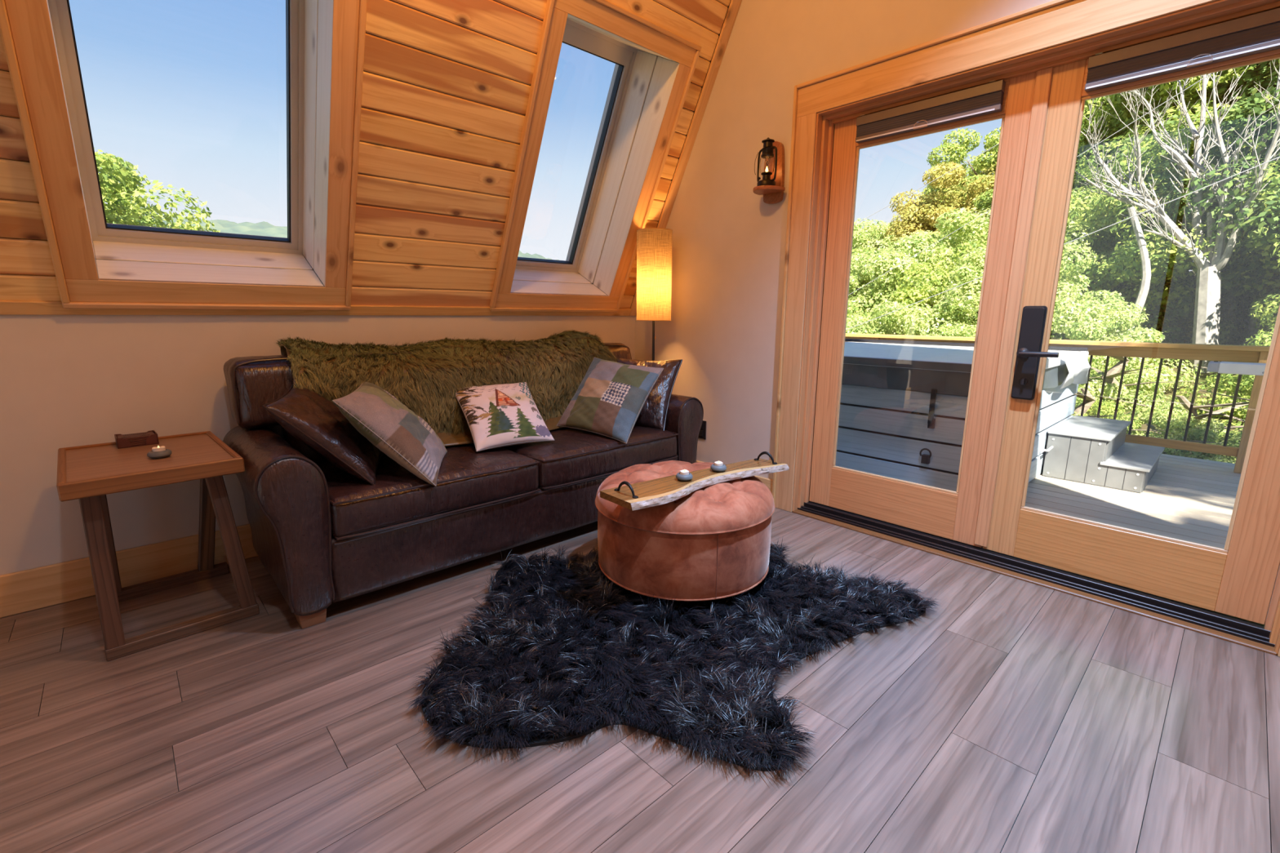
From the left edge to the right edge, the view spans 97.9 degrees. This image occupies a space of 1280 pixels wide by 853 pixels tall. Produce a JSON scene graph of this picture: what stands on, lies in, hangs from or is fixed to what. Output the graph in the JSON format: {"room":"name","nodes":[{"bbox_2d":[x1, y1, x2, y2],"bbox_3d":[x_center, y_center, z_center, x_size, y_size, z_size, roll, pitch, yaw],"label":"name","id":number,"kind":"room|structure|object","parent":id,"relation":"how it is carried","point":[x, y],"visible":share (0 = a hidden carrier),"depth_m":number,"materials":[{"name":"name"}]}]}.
{"room":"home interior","nodes":[
{"label":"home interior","id":0,"kind":"room"},
{"bbox_2d":[0,314,635,575],"bbox_3d":[-2.307,0.168,2.234,6.355,1.220,0.120,-10,15,-42],"label":"wall","id":1,"kind":"structure","parent":0,"point":[66,380],"depth_m":2.30,"materials":[{"name":"beige paint"}]},
{"bbox_2d":[0,524,257,617],"bbox_3d":[-2.314,0.626,2.227,6.213,0.165,0.018,-10,15,-42],"label":"baseboard","id":2,"kind":"structure","parent":1,"relation":"attached to","point":[38,588],"depth_m":2.28,"materials":[{"name":"brown wood"}]},
{"bbox_2d":[0,0,742,315],"bbox_3d":[-1.817,-2.440,0.823,6.875,5.332,2.995,-10,15,-42],"label":"wall","id":3,"kind":"structure","parent":0,"point":[446,84],"depth_m":2.60,"materials":[{"name":"brown wood"}]},
{"bbox_2d":[0,0,367,310],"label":"window","id":4,"kind":"structure","parent":3,"relation":"in","point":[136,266],"depth_m":2.30,"materials":[{"name":"brown wood"}]},
{"bbox_2d":[488,0,701,312],"bbox_3d":[-0.416,-1.510,3.340,0.984,1.613,1.176,-10,15,-42],"label":"window","id":5,"kind":"structure","parent":3,"relation":"in","point":[647,92],"depth_m":3.37,"materials":[{"name":"brown wood"}]},
{"bbox_2d":[0,507,1279,852],"bbox_3d":[-0.660,1.089,0.602,6.350,0.080,4.938,-10,15,-42],"label":"floor","id":6,"kind":"structure","parent":0,"point":[1013,716],"depth_m":1.52,"materials":[{"name":"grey wood"}]},
{"bbox_2d":[56,431,259,661],"bbox_3d":[-1.800,0.410,2.106,0.644,0.642,0.472,11,16,43],"label":"side table","id":7,"kind":"object","parent":6,"relation":"on","point":[87,473],"visible":1,"depth_m":1.99,"materials":[{"name":"brown wood"}]},
{"bbox_2d":[114,430,159,448],"bbox_3d":[-1.988,0.050,2.201,0.104,0.040,0.120,11,16,43],"label":"holder","id":8,"kind":"object","parent":7,"relation":"on","point":[152,439],"visible":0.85,"depth_m":2.17,"materials":[{"name":"red leather"}]},
{"bbox_2d":[131,443,146,445],"bbox_3d":[-1.988,0.064,2.204,0.094,0.005,0.110,11,16,43],"label":"coaster","id":9,"kind":"object","parent":8,"relation":"in","point":[140,443],"visible":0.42,"depth_m":2.17,"materials":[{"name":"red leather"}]},
{"bbox_2d":[130,441,146,444],"bbox_3d":[-1.988,0.058,2.203,0.094,0.005,0.110,11,16,43],"label":"coaster","id":10,"kind":"object","parent":9,"relation":"on","point":[141,442],"visible":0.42,"depth_m":2.17,"materials":[{"name":"red leather"}]},
{"bbox_2d":[129,440,146,443],"bbox_3d":[-1.988,0.053,2.202,0.094,0.005,0.110,11,16,43],"label":"coaster","id":11,"kind":"object","parent":10,"relation":"on","point":[143,440],"visible":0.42,"depth_m":2.17,"materials":[{"name":"red leather"}]},
{"bbox_2d":[128,438,146,441],"bbox_3d":[-1.988,0.047,2.201,0.094,0.005,0.110,11,16,43],"label":"coaster","id":12,"kind":"object","parent":11,"relation":"on","point":[144,438],"visible":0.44,"depth_m":2.17,"materials":[{"name":"red leather"}]},
{"bbox_2d":[116,436,147,440],"bbox_3d":[-1.988,0.042,2.200,0.094,0.005,0.110,11,16,43],"label":"coaster","id":13,"kind":"object","parent":12,"relation":"on","point":[146,437],"visible":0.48,"depth_m":2.17,"materials":[{"name":"red leather"}]},
{"bbox_2d":[116,431,155,439],"bbox_3d":[-1.988,0.036,2.199,0.094,0.005,0.110,11,16,43],"label":"coaster","id":14,"kind":"object","parent":13,"relation":"on","point":[145,434],"visible":1,"depth_m":2.19,"materials":[{"name":"red leather"}]},
{"bbox_2d":[146,445,172,458],"bbox_3d":[-1.728,0.090,2.003,0.068,0.044,0.068,-10,15,-42],"label":"tealight candle","id":15,"kind":"object","parent":7,"relation":"on","point":[157,452],"visible":1,"depth_m":1.99,"materials":[{"name":"grey stone"}]},
{"bbox_2d":[222,342,703,629],"bbox_3d":[-0.732,0.080,2.947,2.300,0.965,0.877,-10,15,-42],"label":"leather sofa","id":16,"kind":"object","parent":6,"relation":"on","point":[325,535],"visible":0.59,"depth_m":2.32,"materials":[{"name":"brown leather"}]},
{"bbox_2d":[223,352,399,428],"bbox_3d":[-1.325,-0.211,2.707,1.098,0.305,0.295,-10,15,-42],"label":"cushion","id":17,"kind":"object","parent":16,"relation":"on","point":[252,382],"depth_m":2.32,"materials":[{"name":"brown leather"}]},
{"bbox_2d":[262,384,383,485],"bbox_3d":[-1.276,0.021,2.311,0.342,0.375,0.502,-4,12,-19],"label":"leather cushion","id":18,"kind":"object","parent":16,"relation":"on","point":[309,417],"visible":0.79,"depth_m":2.16,"materials":[{"name":"brown leather"}]},
{"bbox_2d":[332,381,447,486],"bbox_3d":[-1.040,0.014,2.393,0.349,0.382,0.509,-2,12,-14],"label":"cushion","id":19,"kind":"object","parent":16,"relation":"on","point":[377,415],"visible":1,"depth_m":2.23,"materials":[{"name":"fabric"}]},
{"bbox_2d":[315,443,538,537],"bbox_3d":[-1.026,0.231,2.580,0.904,0.184,0.699,-10,15,-42],"label":"seat cushion","id":20,"kind":"object","parent":16,"relation":"on","point":[468,480],"depth_m":2.32,"materials":[{"name":"brown leather"}]},
{"bbox_2d":[274,328,618,446],"bbox_3d":[-0.900,-0.202,3.029,1.837,0.629,0.479,-10,15,-42],"label":"fur throw","id":21,"kind":"object","parent":16,"relation":"on","point":[425,383],"visible":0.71,"depth_m":2.82,"materials":[{"name":"green fur"}]},
{"bbox_2d":[454,382,555,451],"bbox_3d":[-0.704,-0.064,2.866,0.419,0.280,0.318,-8,14,-36],"label":"cushion","id":22,"kind":"object","parent":16,"relation":"on","point":[496,415],"visible":1,"depth_m":2.80,"materials":[{"name":"fabric"}]},
{"bbox_2d":[501,426,676,487],"bbox_3d":[-0.346,0.110,3.197,0.948,0.184,0.697,-10,15,-42],"label":"seat cushion","id":23,"kind":"object","parent":16,"relation":"on","point":[576,457],"depth_m":2.90,"materials":[{"name":"brown leather"}]},
{"bbox_2d":[556,357,663,444],"bbox_3d":[-0.173,-0.164,3.145,0.519,0.414,0.326,8,14,33],"label":"cushion","id":24,"kind":"object","parent":16,"relation":"on","point":[609,401],"visible":1,"depth_m":3.07,"materials":[{"name":"fabric"}]},
{"bbox_2d":[604,342,631,359],"bbox_3d":[-0.515,-0.356,3.443,1.113,0.303,0.296,-10,15,-42],"label":"cushion","id":25,"kind":"object","parent":16,"relation":"on","point":[620,350],"depth_m":3.65,"materials":[{"name":"brown leather"}]},
{"bbox_2d":[616,358,682,431],"bbox_3d":[-0.023,-0.214,3.465,0.498,0.404,0.302,5,13,24],"label":"leather cushion","id":26,"kind":"object","parent":16,"relation":"on","point":[653,414],"visible":0.45,"depth_m":3.35,"materials":[{"name":"brown leather"}]},
{"bbox_2d":[635,227,672,360],"bbox_3d":[0.088,-0.430,3.714,0.230,1.670,0.230,-10,15,-42],"label":"floor lamp","id":27,"kind":"object","parent":6,"relation":"on","point":[654,245],"visible":0.87,"depth_m":3.52,"materials":[{"name":"fabric"}]},
{"bbox_2d":[406,536,942,777],"bbox_3d":[0.249,0.698,2.126,1.906,0.165,1.553,1,11,3],"label":"rug","id":28,"kind":"object","parent":6,"relation":"on","point":[562,651],"visible":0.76,"depth_m":1.85,"materials":[{"name":"black fur"}]},
{"bbox_2d":[595,460,774,604],"bbox_3d":[0.193,0.436,2.474,0.780,0.466,0.780,1,11,5],"label":"round ottoman","id":29,"kind":"object","parent":28,"relation":"on","point":[713,542],"visible":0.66,"depth_m":2.15,"materials":[{"name":"leather"}]},
{"bbox_2d":[600,451,789,510],"bbox_3d":[0.267,0.199,2.280,0.891,0.073,0.205,-8,14,-35],"label":"serving tray","id":30,"kind":"object","parent":29,"relation":"on","point":[655,492],"visible":1,"depth_m":2.19,"materials":[{"name":"brown wood"}]},
{"bbox_2d":[675,469,693,480],"bbox_3d":[0.179,0.194,2.246,0.068,0.044,0.068,-10,15,-42],"label":"tealight candle","id":31,"kind":"object","parent":30,"relation":"on","point":[684,475],"visible":1,"depth_m":2.23,"materials":[{"name":"grey stone"}]},
{"bbox_2d":[710,460,726,471],"bbox_3d":[0.336,0.168,2.380,0.068,0.044,0.068,-10,15,-42],"label":"tealight candle","id":32,"kind":"object","parent":30,"relation":"on","point":[718,466],"visible":1,"depth_m":2.36,"materials":[{"name":"grey stone"}]},
{"bbox_2d":[635,0,1052,479],"bbox_3d":[1.635,-2.207,2.093,0.140,5.972,4.798,-10,15,-42],"label":"wall","id":33,"kind":"structure","parent":0,"point":[728,244],"depth_m":3.30,"materials":[{"name":"beige paint"}]},
{"bbox_2d":[698,420,706,439],"bbox_3d":[0.415,0.020,3.759,0.011,0.124,0.074,-10,15,-42],"label":"outlet","id":34,"kind":"object","parent":33,"relation":"attached to","point":[702,434],"visible":0.63,"depth_m":3.75,"materials":[{"name":"black plastic"}]},
{"bbox_2d":[698,430,702,436],"bbox_3d":[0.412,0.047,3.762,0.004,0.040,0.034,-10,15,-42],"label":"receptacle","id":35,"kind":"object","parent":34,"relation":"attached to","point":[700,434],"depth_m":3.76,"materials":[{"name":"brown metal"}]},
{"bbox_2d":[696,460,773,493],"bbox_3d":[1.569,0.572,2.594,0.018,0.165,4.719,-10,15,-42],"label":"baseboard","id":36,"kind":"structure","parent":33,"relation":"attached to","point":[768,482],"depth_m":3.41,"materials":[{"name":"brown wood"}]},
{"bbox_2d":[752,141,785,204],"bbox_3d":[0.698,-1.402,3.052,0.160,0.323,0.169,-10,15,-42],"label":"wall bracket","id":37,"kind":"object","parent":33,"relation":"attached to","point":[772,194],"visible":0.85,"depth_m":3.06,"materials":[{"name":"red wood"}]},
{"bbox_2d":[754,137,777,186],"bbox_3d":[0.685,-1.435,3.029,0.110,0.250,0.099,0,11,-3],"label":"lantern","id":38,"kind":"object","parent":37,"relation":"on","point":[766,151],"visible":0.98,"depth_m":3.01,"materials":[{"name":"metal"}]},
{"bbox_2d":[752,185,785,195],"bbox_3d":[0.688,-1.303,3.063,0.134,0.020,0.169,-10,15,-42],"label":"shelf","id":39,"kind":"object","parent":37,"relation":"attached to","point":[761,189],"depth_m":3.04,"materials":[{"name":"red wood"}]},
{"bbox_2d":[855,79,1005,142],"bbox_3d":[1.323,-1.459,2.600,0.045,0.126,0.644,-10,15,-42],"label":"roller blind","id":40,"kind":"object","parent":33,"relation":"attached to","point":[985,99],"visible":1,"depth_m":2.56,"materials":[{"name":"fabric"}]},
{"bbox_2d":[808,66,1053,547],"bbox_3d":[1.356,-0.506,2.812,0.057,2.086,0.949,-10,15,-42],"label":"door","id":41,"kind":"structure","parent":33,"relation":"in","point":[963,515],"depth_m":2.66,"materials":[{"name":"brown wood"}]},
{"bbox_2d":[772,0,1279,657],"bbox_3d":[1.617,-0.500,2.438,0.194,2.329,2.184,-10,15,-42],"label":"trim","id":42,"kind":"structure","parent":33,"relation":"attached to","point":[1054,33],"depth_m":2.63,"materials":[{"name":"brown wood"}]},
{"bbox_2d":[791,501,1278,656],"bbox_3d":[1.647,0.637,2.703,0.255,0.096,1.920,-10,15,-42],"label":"threshold","id":43,"kind":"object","parent":33,"relation":"attached to","point":[1238,631],"depth_m":2.41,"materials":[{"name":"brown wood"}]},
{"bbox_2d":[982,48,1279,624],"bbox_3d":[1.952,-0.366,2.135,0.124,2.086,0.915,-10,15,-42],"label":"door","id":44,"kind":"structure","parent":33,"relation":"in","point":[1237,580],"depth_m":2.27,"materials":[{"name":"brown wood"}]},
{"bbox_2d":[1084,7,1279,92],"bbox_3d":[1.955,-1.321,1.933,0.045,0.126,0.641,-10,15,-42],"label":"roller blind","id":45,"kind":"object","parent":33,"relation":"attached to","point":[1259,33],"visible":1,"depth_m":1.95,"materials":[{"name":"fabric"}]},
{"label":"outside","id":46,"kind":"structure","parent":0,"visible":0},
{"bbox_2d":[1024,453,1240,548],"bbox_3d":[2.861,0.517,4.351,3.867,0.250,10.196,-10,15,-42],"label":"deck","id":47,"kind":"object","parent":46,"point":[1187,499],"depth_m":3.79,"materials":[{"name":"grey wood"}]},
{"bbox_2d":[835,338,1090,491],"bbox_3d":[2.386,-0.237,4.990,2.211,0.970,2.312,-10,15,-42],"label":"hot tub","id":48,"kind":"object","parent":47,"relation":"on","point":[902,413],"visible":0.58,"depth_m":4.08,"materials":[{"name":"plastic"}]},
{"bbox_2d":[844,333,1270,473],"bbox_3d":[2.737,-0.578,6.583,0.150,1.010,6.300,-10,15,-42],"label":"deck railing","id":49,"kind":"object","parent":47,"relation":"on","point":[1221,353],"visible":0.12,"depth_m":4.70,"materials":[{"name":"black metal"}]},
{"bbox_2d":[1207,360,1266,375],"bbox_3d":[4.623,-0.457,4.305,0.255,0.090,0.328,-10,15,-42],"label":"equipment box","id":50,"kind":"object","parent":49,"relation":"attached to","point":[1224,367],"visible":0.82,"depth_m":4.23,"materials":[{"name":"white plastic"}]},
{"bbox_2d":[1042,415,1164,493],"bbox_3d":[3.719,0.189,4.444,1.005,0.364,0.615,-10,15,-42],"label":"steps","id":51,"kind":"structure","parent":47,"relation":"on","point":[1094,451],"depth_m":4.21,"materials":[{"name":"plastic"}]},
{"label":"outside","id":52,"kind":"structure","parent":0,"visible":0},
{"bbox_2d":[1098,271,1272,457],"bbox_3d":[4.973,-4.497,38.606,180.000,30.084,170.000,-10,15,-42],"label":"ground","id":53,"kind":"structure","parent":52,"point":[1202,375],"depth_m":9.34,"materials":[{"name":"green plant"}]},
{"bbox_2d":[93,147,220,232],"bbox_3d":[-11.426,-1.767,11.274,6.414,7.748,5.978,-2,12,-13],"label":"tree","id":54,"kind":"object","parent":53,"relation":"on","point":[117,195],"visible":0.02,"depth_m":10.96,"materials":[{"name":"green plant"}]},
{"bbox_2d":[849,246,875,310],"bbox_3d":[6.705,-3.280,18.888,5.299,5.187,4.939,-4,12,-22],"label":"tree","id":55,"kind":"object","parent":53,"relation":"on","point":[860,250],"visible":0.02,"depth_m":17.13,"materials":[{"name":"green plant"}]},
{"bbox_2d":[847,302,884,324],"bbox_3d":[5.154,-1.313,15.064,4.494,4.368,4.193,-10,15,-42],"label":"tree","id":56,"kind":"object","parent":53,"relation":"on","point":[855,308],"visible":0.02,"depth_m":13.49,"materials":[{"name":"green plant"}]},
{"bbox_2d":[852,217,902,254],"bbox_3d":[8.853,-5.575,23.540,5.715,5.920,5.515,0,11,-3],"label":"tree","id":57,"kind":"object","parent":53,"relation":"on","point":[864,238],"visible":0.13,"depth_m":21.67,"materials":[{"name":"green plant"}]},
{"bbox_2d":[846,248,915,317],"bbox_3d":[7.165,-3.278,17.089,5.224,4.044,5.414,-2,12,-13],"label":"tree","id":58,"kind":"object","parent":53,"relation":"on","point":[859,264],"visible":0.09,"depth_m":15.69,"materials":[{"name":"green plant"}]},
{"bbox_2d":[845,301,942,335],"bbox_3d":[5.437,-1.239,13.114,4.354,3.370,4.512,7,13,29],"label":"tree","id":59,"kind":"object","parent":53,"relation":"on","point":[892,322],"visible":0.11,"depth_m":12.27,"materials":[{"name":"green plant"}]},
{"bbox_2d":[870,225,936,251],"bbox_3d":[11.679,-5.946,23.203,4.855,5.784,5.105,0,11,-1],"label":"tree","id":60,"kind":"object","parent":53,"relation":"on","point":[878,245],"visible":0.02,"depth_m":22.84,"materials":[{"name":"green plant"}]},
{"bbox_2d":[848,207,991,334],"bbox_3d":[8.501,-3.767,15.949,5.805,4.494,6.016,10,15,41],"label":"tree","id":61,"kind":"object","parent":53,"relation":"on","point":[920,241],"visible":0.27,"depth_m":14.88,"materials":[{"name":"green plant"}]},
{"bbox_2d":[873,238,986,333],"bbox_3d":[8.001,-2.279,13.857,4.462,4.368,4.159,3,12,12],"label":"tree","id":62,"kind":"object","parent":53,"relation":"on","point":[913,293],"visible":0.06,"depth_m":13.16,"materials":[{"name":"green plant"}]},
{"bbox_2d":[882,161,995,250],"bbox_3d":[12.311,-6.551,21.540,5.615,6.858,5.340,-2,12,-13],"label":"tree","id":63,"kind":"object","parent":53,"relation":"on","point":[918,215],"visible":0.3,"depth_m":20.35,"materials":[{"name":"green plant"}]},
{"bbox_2d":[923,323,976,337],"bbox_3d":[5.954,-0.761,10.886,3.193,2.472,3.309,3,12,12],"label":"tree","id":64,"kind":"object","parent":53,"relation":"on","point":[970,331],"visible":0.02,"depth_m":10.50,"materials":[{"name":"green plant"}]},
{"bbox_2d":[920,126,1000,218],"bbox_3d":[13.757,-7.556,22.191,5.978,8.072,6.414,-1,11,-5],"label":"tree","id":65,"kind":"object","parent":53,"relation":"on","point":[979,164],"visible":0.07,"depth_m":21.22,"materials":[{"name":"green plant"}]},
{"bbox_2d":[899,242,1146,359],"bbox_3d":[7.846,-2.217,11.975,4.180,3.236,4.332,-9,15,-39],"label":"bush","id":66,"kind":"object","parent":53,"relation":"on","point":[963,300],"visible":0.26,"depth_m":11.15,"materials":[{"name":"green plant"}]},
{"bbox_2d":[943,185,1195,325],"bbox_3d":[10.670,-3.864,14.500,5.715,4.269,5.515,7,13,32],"label":"tree","id":67,"kind":"object","parent":53,"relation":"on","point":[1091,226],"visible":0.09,"depth_m":12.56,"materials":[{"name":"green plant"}]},
{"bbox_2d":[968,111,1179,264],"bbox_3d":[13.870,-6.434,18.012,5.978,6.412,6.414,7,13,31],"label":"tree","id":68,"kind":"object","parent":53,"relation":"on","point":[985,202],"visible":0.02,"depth_m":18.21,"materials":[{"name":"green plant"}]},
{"bbox_2d":[1071,388,1164,431],"bbox_3d":[5.194,0.243,6.638,1.521,1.586,1.871,4,12,16],"label":"tree","id":69,"kind":"object","parent":53,"relation":"on","point":[1091,410],"visible":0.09,"depth_m":6.52,"materials":[{"name":"green plant"}]},
{"bbox_2d":[1049,297,1202,397],"bbox_3d":[7.882,-1.001,10.564,3.730,2.786,3.599,0,11,0],"label":"tree","id":70,"kind":"object","parent":53,"relation":"on","point":[1105,320],"visible":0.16,"depth_m":9.44,"materials":[{"name":"green plant"}]},
{"bbox_2d":[1122,206,1151,337],"bbox_3d":[9.574,-2.124,10.966,0.523,4.223,0.207,6,13,28],"label":"trunk","id":71,"kind":"object","parent":53,"relation":"on","point":[1144,253],"visible":0.45,"depth_m":10.69,"materials":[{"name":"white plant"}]},
{"bbox_2d":[1075,355,1199,415],"bbox_3d":[7.343,-0.080,8.672,2.668,2.405,2.761,-10,15,-42],"label":"tree","id":72,"kind":"object","parent":53,"relation":"on","point":[1146,390],"visible":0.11,"depth_m":8.40,"materials":[{"name":"green plant"}]},
{"bbox_2d":[1062,111,1279,344],"bbox_3d":[11.873,-4.203,12.492,4.939,5.187,5.299,0,11,-3],"label":"tree","id":73,"kind":"object","parent":53,"relation":"on","point":[1181,330],"visible":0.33,"depth_m":11.80,"materials":[{"name":"green plant"}]},
{"bbox_2d":[1069,60,1278,229],"bbox_3d":[14.537,-7.037,15.828,6.498,8.471,6.972,-3,12,-17],"label":"tree","id":74,"kind":"object","parent":53,"relation":"on","point":[1116,100],"visible":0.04,"depth_m":14.51,"materials":[{"name":"green plant"}]},
{"bbox_2d":[1102,395,1248,463],"bbox_3d":[6.164,0.236,6.181,1.732,1.393,1.795,8,14,34],"label":"tree","id":75,"kind":"object","parent":53,"relation":"on","point":[1197,424],"visible":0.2,"depth_m":6.01,"materials":[{"name":"green plant"}]},
{"bbox_2d":[1075,59,1279,373],"bbox_3d":[10.083,-4.199,10.574,2.839,7.670,3.550,-7,13,-31],"label":"dead tree","id":76,"kind":"object","parent":53,"relation":"on","point":[1206,330],"visible":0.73,"depth_m":10.34,"materials":[{"name":"grey wood"}]},
{"bbox_2d":[1075,58,1279,168],"bbox_3d":[15.114,-7.206,13.823,7.002,9.516,7.061,-10,15,-42],"label":"tree","id":77,"kind":"object","parent":53,"relation":"on","point":[1140,130],"visible":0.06,"depth_m":13.49,"materials":[{"name":"green plant"}]},
{"bbox_2d":[1115,75,1279,344],"bbox_3d":[13.227,-4.168,10.693,6.264,6.404,5.905,10,15,38],"label":"tree","id":78,"kind":"object","parent":53,"relation":"on","point":[1228,286],"visible":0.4,"depth_m":10.41,"materials":[{"name":"green plant"}]},
{"bbox_2d":[1173,390,1249,462],"bbox_3d":[6.800,0.443,5.682,2.025,1.623,1.741,9,14,36],"label":"tree","id":79,"kind":"object","parent":53,"relation":"on","point":[1246,399],"visible":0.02,"depth_m":6.15,"materials":[{"name":"green plant"}]},
{"bbox_2d":[1174,362,1257,434],"bbox_3d":[8.547,0.343,7.235,2.797,2.730,2.612,5,13,24],"label":"tree","id":80,"kind":"object","parent":53,"relation":"on","point":[1246,382],"visible":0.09,"depth_m":7.31,"materials":[{"name":"green plant"}]},
{"bbox_2d":[1197,58,1279,114],"bbox_3d":[17.277,-6.943,12.344,7.311,9.398,7.756,-6,13,-27],"label":"tree","id":81,"kind":"object","parent":53,"relation":"on","point":[1259,79],"visible":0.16,"depth_m":12.68,"materials":[{"name":"green plant"}]},
{"bbox_2d":[1242,296,1266,345],"bbox_3d":[13.037,-2.853,11.386,0.300,5.523,0.878,-10,15,-42],"label":"trunk","id":82,"kind":"object","parent":53,"relation":"on","point":[1251,327],"visible":0.1,"depth_m":11.65,"materials":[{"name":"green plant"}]},
{"bbox_2d":[1231,136,1279,332],"bbox_3d":[13.342,-3.436,8.858,5.783,6.006,6.195,-10,15,-42],"label":"tree","id":83,"kind":"object","parent":53,"relation":"on","point":[1274,247],"visible":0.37,"depth_m":9.97,"materials":[{"name":"green plant"}]},
{"bbox_2d":[1238,291,1279,362],"bbox_3d":[11.117,-0.789,7.995,3.566,3.713,3.821,-10,15,-42],"label":"tree","id":84,"kind":"object","parent":53,"relation":"on","point":[1259,340],"visible":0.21,"depth_m":8.88,"materials":[{"name":"green plant"}]},
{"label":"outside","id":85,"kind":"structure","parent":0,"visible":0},
{"bbox_2d":[139,216,559,260],"bbox_3d":[-37.303,-50.366,225.867,580.000,55.002,210.000,-10,15,-42],"label":"hills","id":86,"kind":"structure","parent":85,"point":[260,228],"depth_m":153.06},
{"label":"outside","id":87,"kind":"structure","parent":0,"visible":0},
{"bbox_2d":[853,143,998,225],"bbox_3d":[5.527,-4.589,9.509,0.010,4.488,10.503,-10,15,-42],"label":"overhead cable","id":88,"kind":"object","parent":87,"point":[997,144],"visible":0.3,"depth_m":9.96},
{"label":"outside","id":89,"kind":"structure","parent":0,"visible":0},
{"bbox_2d":[848,72,1212,295],"bbox_3d":[5.487,-3.499,9.767,0.010,5.448,9.604,-10,15,-42],"label":"overhead cable","id":90,"kind":"object","parent":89,"point":[1211,73],"visible":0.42,"depth_m":8.27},
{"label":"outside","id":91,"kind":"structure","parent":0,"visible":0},
{"bbox_2d":[846,156,1279,329],"bbox_3d":[6.199,-2.784,9.127,0.014,4.711,11.505,-10,15,-42],"label":"overhead cable","id":92,"kind":"object","parent":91,"point":[1278,157],"visible":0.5,"depth_m":8.11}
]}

